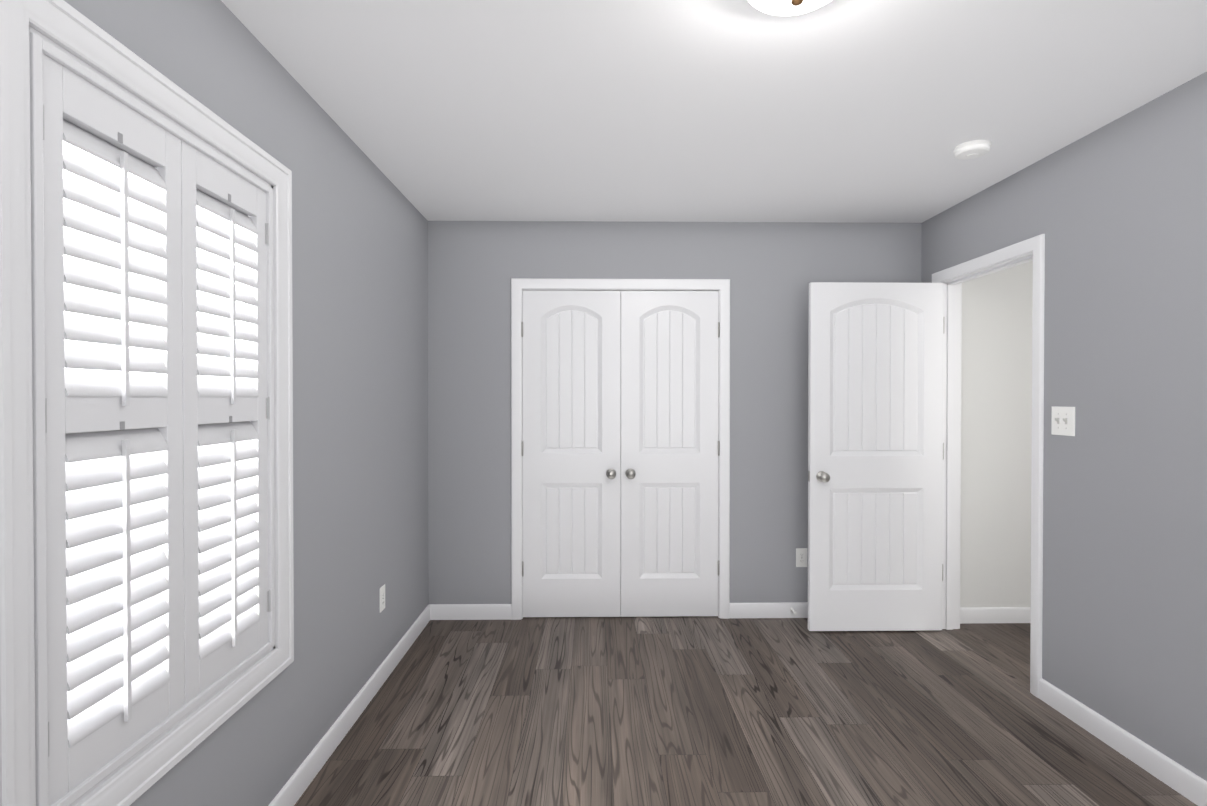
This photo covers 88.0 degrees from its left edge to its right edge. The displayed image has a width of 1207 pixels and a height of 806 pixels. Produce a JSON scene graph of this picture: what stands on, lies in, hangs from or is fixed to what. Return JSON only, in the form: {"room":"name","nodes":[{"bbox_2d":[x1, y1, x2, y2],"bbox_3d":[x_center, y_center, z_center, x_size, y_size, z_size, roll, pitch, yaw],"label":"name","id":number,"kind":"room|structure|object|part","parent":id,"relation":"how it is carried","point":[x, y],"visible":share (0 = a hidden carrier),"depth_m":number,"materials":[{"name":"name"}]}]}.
{"room":"empty bedroom","nodes":[
{"label":"empty bedroom","id":0,"kind":"room"},
{"bbox_2d":[64,0,428,805],"bbox_3d":[-1.096,0.128,1.508,0.120,2.440,4.870,0,1,-1],"label":"wall","id":1,"kind":"structure","parent":0,"point":[360,352],"depth_m":2.37,"materials":[{"name":"grey paint"}]},
{"bbox_2d":[0,0,293,805],"bbox_3d":[-1.084,0.051,1.547,0.145,1.615,1.014,0,1,-1],"label":"window","id":2,"kind":"structure","parent":1,"relation":"in","point":[69,30],"depth_m":1.13,"materials":[{"name":"white paint"}]},
{"bbox_2d":[30,32,274,805],"bbox_3d":[-1.075,0.051,1.547,0.094,1.465,0.864,0,1,-1],"label":"window shutters","id":3,"kind":"object","parent":2,"relation":"attached to","point":[153,493],"visible":1,"depth_m":1.40,"materials":[{"name":"white paint"}]},
{"bbox_3d":[-1.052,0.052,1.346,0.028,1.403,0.400,0,1,-1],"label":"shutter panel frame","id":4,"kind":"part","parent":3,"relation":"part of","materials":[{"name":"white paint"}]},
{"bbox_3d":[-1.058,0.049,1.749,0.028,1.403,0.400,0,1,-1],"label":"shutter panel frame","id":5,"kind":"part","parent":3,"relation":"part of","materials":[{"name":"white paint"}]},
{"bbox_2d":[268,604,431,805],"bbox_3d":[-1.030,1.302,1.519,0.013,0.092,4.630,0,1,-1],"label":"baseboard","id":6,"kind":"structure","parent":1,"relation":"attached to","point":[294,788],"depth_m":2.51,"materials":[{"name":"white paint"}]},
{"bbox_2d":[380,584,384,612],"bbox_3d":[-1.056,0.935,2.991,0.007,0.115,0.070,0,1,-1],"label":"electrical outlet","id":7,"kind":"object","parent":1,"relation":"attached to","point":[382,598],"visible":1,"depth_m":2.98,"materials":[{"name":"white plastic"}]},
{"bbox_2d":[428,221,921,603],"bbox_3d":[0.505,0.107,3.909,3.160,2.440,0.120,0,1,-1],"label":"wall","id":8,"kind":"structure","parent":0,"point":[771,271],"depth_m":3.84,"materials":[{"name":"grey paint"}]},
{"bbox_2d":[432,604,511,619],"bbox_3d":[-0.803,1.282,3.832,0.480,0.092,0.013,0,1,-1],"label":"baseboard","id":9,"kind":"structure","parent":8,"relation":"attached to","point":[439,611],"depth_m":3.83,"materials":[{"name":"white paint"}]},
{"bbox_2d":[523,290,620,616],"bbox_3d":[-0.196,0.314,3.860,0.602,2.010,0.035,0,1,-1],"label":"closet door","id":10,"kind":"structure","parent":8,"relation":"in","point":[572,449],"depth_m":3.85,"materials":[{"name":"white paint"}]},
{"bbox_2d":[521,322,615,576],"bbox_3d":[-0.212,0.285,3.807,0.581,1.563,0.074,0,1,-1],"label":"hardware piece","id":11,"kind":"object","parent":10,"relation":"attached to","point":[610,473],"visible":1,"depth_m":3.82,"materials":[{"name":"silver metal"}]},
{"bbox_2d":[511,278,729,619],"bbox_3d":[0.106,0.283,3.895,1.342,2.088,0.137,0,1,-1],"label":"trim","id":12,"kind":"structure","parent":8,"relation":"attached to","point":[520,285],"depth_m":3.83,"materials":[{"name":"white paint"}]},
{"bbox_2d":[621,291,718,616],"bbox_3d":[0.408,0.314,3.870,0.602,2.010,0.035,0,1,-1],"label":"closet door","id":13,"kind":"structure","parent":8,"relation":"in","point":[669,431],"depth_m":3.86,"materials":[{"name":"white paint"}]},
{"bbox_2d":[625,322,719,575],"bbox_3d":[0.426,0.285,3.817,0.581,1.563,0.074,0,1,-1],"label":"hardware piece","id":14,"kind":"object","parent":13,"relation":"attached to","point":[630,473],"visible":1,"depth_m":3.84,"materials":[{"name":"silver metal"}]},
{"bbox_2d":[729,602,807,617],"bbox_3d":[1.372,1.281,3.853,1.190,0.092,0.040,0,1,-1],"label":"baseboard","id":15,"kind":"structure","parent":8,"relation":"attached to","point":[736,610],"depth_m":3.85,"materials":[{"name":"white paint"}]},
{"bbox_2d":[796,548,806,566],"bbox_3d":[1.226,0.957,3.864,0.070,0.115,0.007,0,1,-1],"label":"electrical outlet","id":16,"kind":"object","parent":8,"relation":"attached to","point":[801,557],"visible":1,"depth_m":3.86,"materials":[{"name":"white plastic"}]},
{"bbox_2d":[221,0,1206,222],"bbox_3d":[1.097,-1.145,1.906,4.520,0.100,5.620,0,1,-1],"label":"ceiling","id":17,"kind":"structure","parent":0,"point":[854,111],"depth_m":2.22,"materials":[{"name":"white paint"}]},
{"bbox_2d":[748,0,830,15],"bbox_3d":[0.483,-1.043,1.557,0.298,0.098,0.298,0,1,-1],"label":"flush-mount light","id":18,"kind":"object","parent":17,"relation":"attached to","point":[785,7],"visible":1,"depth_m":1.60,"materials":[{"name":"white glass"}]},
{"bbox_2d":[953,140,991,159],"bbox_3d":[1.585,-1.081,2.685,0.144,0.042,0.144,0,1,-1],"label":"smoke detector","id":19,"kind":"object","parent":17,"relation":"attached to","point":[973,149],"visible":1,"depth_m":2.65,"materials":[{"name":"white plastic"}]},
{"bbox_2d":[294,616,1196,805],"bbox_3d":[1.097,1.395,1.929,4.520,0.100,5.620,0,1,-1],"label":"floor","id":20,"kind":"structure","parent":0,"point":[636,711],"depth_m":2.60,"materials":[{"name":"wood"}]},
{"bbox_2d":[960,261,1032,607],"bbox_3d":[2.657,0.108,3.823,1.140,2.440,0.100,0,1,-1],"label":"wall","id":21,"kind":"structure","parent":0,"point":[996,437],"depth_m":3.75,"materials":[{"name":"white paint"}]},
{"bbox_2d":[960,607,1030,623],"bbox_3d":[2.638,1.282,3.776,1.100,0.092,0.013,0,1,-1],"label":"baseboard","id":22,"kind":"structure","parent":21,"relation":"attached to","point":[974,614],"depth_m":3.77,"materials":[{"name":"white paint"}]},
{"bbox_2d":[921,72,1206,780],"bbox_3d":[2.064,0.129,1.498,0.120,2.440,4.750,0,1,-1],"label":"wall","id":23,"kind":"structure","parent":0,"point":[1115,212],"depth_m":2.38,"materials":[{"name":"grey paint"}]},
{"bbox_2d":[808,282,943,630],"bbox_3d":[1.583,0.312,3.628,0.783,2.014,0.179,0,1,-1],"label":"bedroom door","id":24,"kind":"structure","parent":23,"relation":"in","point":[875,422],"depth_m":3.62,"materials":[{"name":"white paint"}]},
{"bbox_3d":[1.583,0.267,3.628,0.783,1.533,0.179,0,1,-1],"label":"bedroom door hardware","id":25,"kind":"part","parent":24,"relation":"part of","materials":[{"name":"white wood"}]},
{"bbox_2d":[932,234,1044,697],"bbox_3d":[2.036,0.284,3.274,0.154,2.097,0.914,0,1,-1],"label":"door frame","id":26,"kind":"structure","parent":23,"relation":"attached to","point":[953,278],"depth_m":3.38,"materials":[{"name":"white paint"}]},
{"bbox_2d":[1051,406,1074,435],"bbox_3d":[1.976,0.078,2.696,0.018,0.124,0.132,0,1,-1],"label":"light switch","id":27,"kind":"object","parent":23,"relation":"attached to","point":[1062,420],"visible":1,"depth_m":2.69,"materials":[{"name":"white plastic"}]},
{"bbox_2d":[1039,678,1206,805],"bbox_3d":[2.006,1.307,1.040,0.013,0.092,3.573,0,1,-1],"label":"baseboard","id":28,"kind":"structure","parent":23,"relation":"attached to","point":[1180,779],"depth_m":2.35,"materials":[{"name":"white paint"}]}
]}

